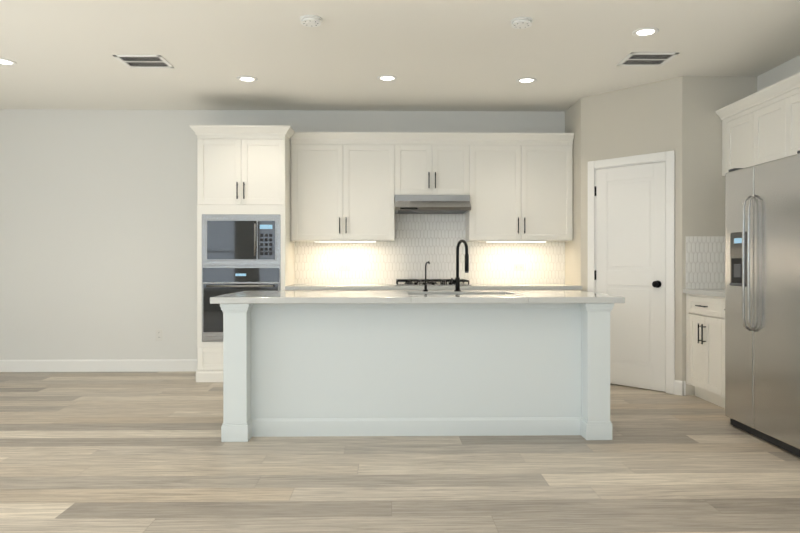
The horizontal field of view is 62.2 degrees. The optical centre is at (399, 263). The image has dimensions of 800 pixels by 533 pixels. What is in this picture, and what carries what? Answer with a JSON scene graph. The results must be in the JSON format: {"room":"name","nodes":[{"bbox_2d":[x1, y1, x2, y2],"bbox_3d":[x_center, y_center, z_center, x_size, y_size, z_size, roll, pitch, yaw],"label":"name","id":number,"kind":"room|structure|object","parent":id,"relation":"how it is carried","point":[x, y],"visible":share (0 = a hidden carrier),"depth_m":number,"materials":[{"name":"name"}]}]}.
{"room":"kitchen","nodes":[
{"label":"kitchen","id":0,"kind":"room"},
{"bbox_2d":[0,109,564,359],"bbox_3d":[-1.493,-0.243,7.020,9.280,2.740,0.100,0,0,-1],"label":"wall","id":1,"kind":"structure","parent":0,"point":[98,234],"depth_m":6.94,"materials":[{"name":"white paint"}]},
{"bbox_2d":[0,359,196,371],"bbox_3d":[-3.975,1.064,6.916,4.054,0.125,0.019,0,0,-1],"label":"baseboard","id":2,"kind":"structure","parent":1,"relation":"attached to","point":[149,365],"depth_m":6.93,"materials":[{"name":"white paint"}]},
{"bbox_2d":[156,330,162,340],"bbox_3d":[-2.522,0.747,6.949,0.072,0.115,0.007,0,0,-1],"label":"outlet","id":3,"kind":"object","parent":1,"relation":"attached to","point":[159,335],"visible":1,"depth_m":6.95,"materials":[{"name":"white plastic"}]},
{"bbox_2d":[295,214,564,283],"bbox_3d":[0.319,-0.238,6.998,2.853,0.899,0.008,0,0,-1],"label":"tile backsplash","id":4,"kind":"structure","parent":1,"relation":"attached to","point":[415,246],"depth_m":6.99,"materials":[{"name":"white tile"}]},
{"bbox_2d":[514,264,523,270],"bbox_3d":[1.257,0.037,7.008,0.115,0.072,0.007,0,0,-1],"label":"outlet","id":5,"kind":"object","parent":4,"relation":"attached to","point":[518,267],"visible":1,"depth_m":7.01,"materials":[{"name":"white plastic"}]},
{"bbox_2d":[290,132,573,241],"bbox_3d":[0.319,-0.767,6.808,2.848,1.092,0.384,0,0,-1],"label":"upper cabinet","id":6,"kind":"object","parent":1,"relation":"attached to","point":[349,186],"visible":0.98,"depth_m":6.67,"materials":[{"name":"white paint"}]},
{"bbox_2d":[395,195,470,213],"bbox_3d":[0.321,-0.606,6.739,0.746,0.160,0.503,0,0,-1],"label":"range hood","id":7,"kind":"object","parent":6,"relation":"attached to","point":[432,204],"visible":0.96,"depth_m":6.59,"materials":[{"name":"silver metal"}]},
{"bbox_2d":[0,371,799,532],"bbox_3d":[-1.399,1.186,1.873,9.280,0.100,10.400,0,0,-1],"label":"floor","id":8,"kind":"structure","parent":0,"point":[115,452],"depth_m":3.59,"materials":[{"name":"brown wood"}]},
{"bbox_2d":[189,125,294,381],"bbox_3d":[-1.521,-0.092,6.610,0.948,2.440,0.714,0,0,-1],"label":"tall cabinet","id":9,"kind":"object","parent":8,"relation":"on","point":[244,243],"visible":0.81,"depth_m":6.32,"materials":[{"name":"white paint"}]},
{"bbox_2d":[220,302,617,441],"bbox_3d":[0.105,0.691,4.749,2.513,0.880,1.053,0,0,-1],"label":"kitchen island","id":10,"kind":"object","parent":8,"relation":"on","point":[423,363],"depth_m":4.37,"materials":[{"name":"white paint"}]},
{"bbox_2d":[210,290,624,305],"bbox_3d":[0.109,0.231,4.720,2.640,0.040,1.020,0,0,-1],"label":"island countertop","id":11,"kind":"structure","parent":10,"relation":"on","point":[388,297],"depth_m":4.30,"materials":[{"name":"white stone"}]},
{"bbox_2d":[423,261,429,290],"bbox_3d":[0.203,0.095,5.066,0.048,0.230,0.078,0,0,-1],"label":"soap dispenser","id":12,"kind":"object","parent":11,"relation":"on","point":[425,285],"visible":1,"depth_m":5.08,"materials":[{"name":"black metal"}]},
{"bbox_2d":[451,240,468,290],"bbox_3d":[0.450,0.013,5.034,0.128,0.394,0.166,0,0,-1],"label":"faucet","id":13,"kind":"object","parent":11,"relation":"on","point":[456,281],"visible":1,"depth_m":5.07,"materials":[{"name":"black metal"}]},
{"bbox_2d":[285,284,581,290],"bbox_3d":[0.324,0.670,6.667,2.851,0.915,0.656,0,0,-1],"label":"countertop","id":14,"kind":"structure","parent":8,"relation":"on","point":[341,287],"depth_m":6.36,"materials":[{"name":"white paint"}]},
{"bbox_2d":[394,279,471,285],"bbox_3d":[0.321,0.187,6.726,0.760,0.050,0.500,0,0,-1],"label":"cooktop","id":15,"kind":"object","parent":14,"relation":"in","point":[430,282],"visible":0.92,"depth_m":6.51,"materials":[{"name":"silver metal"}]},
{"bbox_2d":[683,289,724,407],"bbox_3d":[2.751,0.672,5.196,0.656,0.915,0.985,0,0,-1],"label":"base cabinet","id":16,"kind":"object","parent":8,"relation":"on","point":[705,342],"visible":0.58,"depth_m":5.33,"materials":[{"name":"white paint"}]},
{"bbox_2d":[725,150,799,456],"bbox_3d":[2.649,0.238,4.208,0.838,1.788,0.911,0,0,-1],"label":"fridge","id":17,"kind":"object","parent":8,"relation":"on","point":[762,300],"visible":0.98,"depth_m":4.17,"materials":[{"name":"grey metal"}]},
{"bbox_2d":[0,0,799,111],"bbox_3d":[-1.399,-1.654,1.868,9.280,0.100,10.400,0,0,-1],"label":"ceiling","id":18,"kind":"structure","parent":0,"point":[457,55],"depth_m":5.00,"materials":[{"name":"white paint"}]},
{"bbox_2d":[0,58,16,65],"bbox_3d":[-3.152,-1.606,5.277,0.176,0.008,0.176,0,0,-1],"label":"recessed light","id":19,"kind":"object","parent":18,"relation":"in","point":[8,62],"visible":0.98,"depth_m":5.29,"materials":[{"name":"white plastic"}]},
{"bbox_2d":[113,55,173,67],"bbox_3d":[-2.031,-1.605,5.267,0.370,0.009,0.320,0,0,-1],"label":"ceiling vent","id":20,"kind":"object","parent":18,"relation":"in","point":[144,61],"visible":0.98,"depth_m":5.26,"materials":[{"name":"white plastic"}]},
{"bbox_2d":[237,76,256,81],"bbox_3d":[-1.331,-1.607,5.770,0.176,0.008,0.176,0,0,-1],"label":"recessed light","id":21,"kind":"object","parent":18,"relation":"in","point":[246,79],"visible":0.98,"depth_m":5.77,"materials":[{"name":"white plastic"}]},
{"bbox_2d":[300,15,321,26],"bbox_3d":[-0.585,-1.591,4.354,0.144,0.033,0.144,0,0,-1],"label":"smoke detector","id":22,"kind":"object","parent":18,"relation":"attached to","point":[310,20],"visible":1,"depth_m":4.32,"materials":[{"name":"white plastic"}]},
{"bbox_2d":[377,75,396,80],"bbox_3d":[-0.110,-1.607,5.742,0.176,0.008,0.176,0,0,-1],"label":"recessed light","id":23,"kind":"object","parent":18,"relation":"in","point":[387,78],"visible":1,"depth_m":5.74,"materials":[{"name":"white plastic"}]},
{"bbox_2d":[511,17,532,28],"bbox_3d":[0.805,-1.591,4.389,0.144,0.033,0.144,0,0,-1],"label":"smoke detector","id":24,"kind":"object","parent":18,"relation":"attached to","point":[521,22],"visible":1,"depth_m":4.35,"materials":[{"name":"white plastic"}]},
{"bbox_2d":[516,77,536,83],"bbox_3d":[1.109,-1.607,5.815,0.176,0.008,0.176,0,0,-1],"label":"recessed light","id":25,"kind":"object","parent":18,"relation":"in","point":[525,80],"visible":1,"depth_m":5.81,"materials":[{"name":"white plastic"}]},
{"bbox_2d":[632,27,658,36],"bbox_3d":[1.701,-1.605,4.595,0.176,0.008,0.176,0,0,-1],"label":"recessed light","id":26,"kind":"object","parent":18,"relation":"in","point":[645,32],"visible":0.98,"depth_m":4.59,"materials":[{"name":"white plastic"}]},
{"bbox_2d":[617,52,678,65],"bbox_3d":[1.940,-1.605,5.210,0.370,0.009,0.320,0,0,-1],"label":"ceiling vent","id":27,"kind":"object","parent":18,"relation":"in","point":[645,59],"visible":0.96,"depth_m":5.20,"materials":[{"name":"white plastic"}]},
{"bbox_2d":[565,76,756,394],"bbox_3d":[2.409,-0.241,6.365,1.299,2.739,1.349,0,0,-1],"label":"wall","id":28,"kind":"structure","parent":0,"point":[680,117],"depth_m":5.73,"materials":[{"name":"beige paint"}]},
{"bbox_2d":[594,161,665,391],"bbox_3d":[2.104,0.112,6.073,0.493,2.017,0.557,0,0,-1],"label":"pantry door","id":29,"kind":"structure","parent":28,"relation":"in","point":[631,234],"depth_m":6.02,"materials":[{"name":"white paint"}]},
{"bbox_2d":[588,150,674,393],"bbox_3d":[2.128,0.073,6.089,0.117,2.110,0.860,0,0,-41],"label":"door frame","id":30,"kind":"structure","parent":28,"relation":"attached to","point":[668,157],"depth_m":5.77,"materials":[{"name":"white paint"}]},
{"bbox_2d":[686,236,724,288],"bbox_3d":[2.761,-0.011,5.693,0.618,0.450,0.008,0,0,-1],"label":"tile backsplash","id":31,"kind":"structure","parent":28,"relation":"attached to","point":[705,255],"depth_m":5.69,"materials":[{"name":"white tile"}]},
{"bbox_2d":[757,55,799,91],"bbox_3d":[3.190,-0.234,1.954,0.100,2.740,10.200,0,0,-1],"label":"wall","id":32,"kind":"structure","parent":0,"point":[789,68],"depth_m":5.39,"materials":[{"name":"white paint"}]},
{"bbox_2d":[720,96,747,175],"bbox_3d":[2.921,-1.030,5.414,0.308,0.560,0.550,0,0,-1],"label":"upper cabinet","id":33,"kind":"object","parent":32,"relation":"attached to","point":[734,118],"depth_m":5.47,"materials":[{"name":"white paint"}]},
{"bbox_2d":[748,84,775,166],"bbox_3d":[2.928,-1.030,4.989,0.308,0.560,0.540,0,0,-1],"label":"upper cabinet","id":34,"kind":"object","parent":32,"relation":"attached to","point":[761,126],"depth_m":5.07,"materials":[{"name":"white paint"}]},
{"bbox_2d":[776,72,799,158],"bbox_3d":[2.936,-1.029,4.569,0.308,0.560,0.540,0,0,-1],"label":"upper cabinet","id":35,"kind":"object","parent":32,"relation":"attached to","point":[788,91],"depth_m":4.74,"materials":[{"name":"white paint"}]}
]}

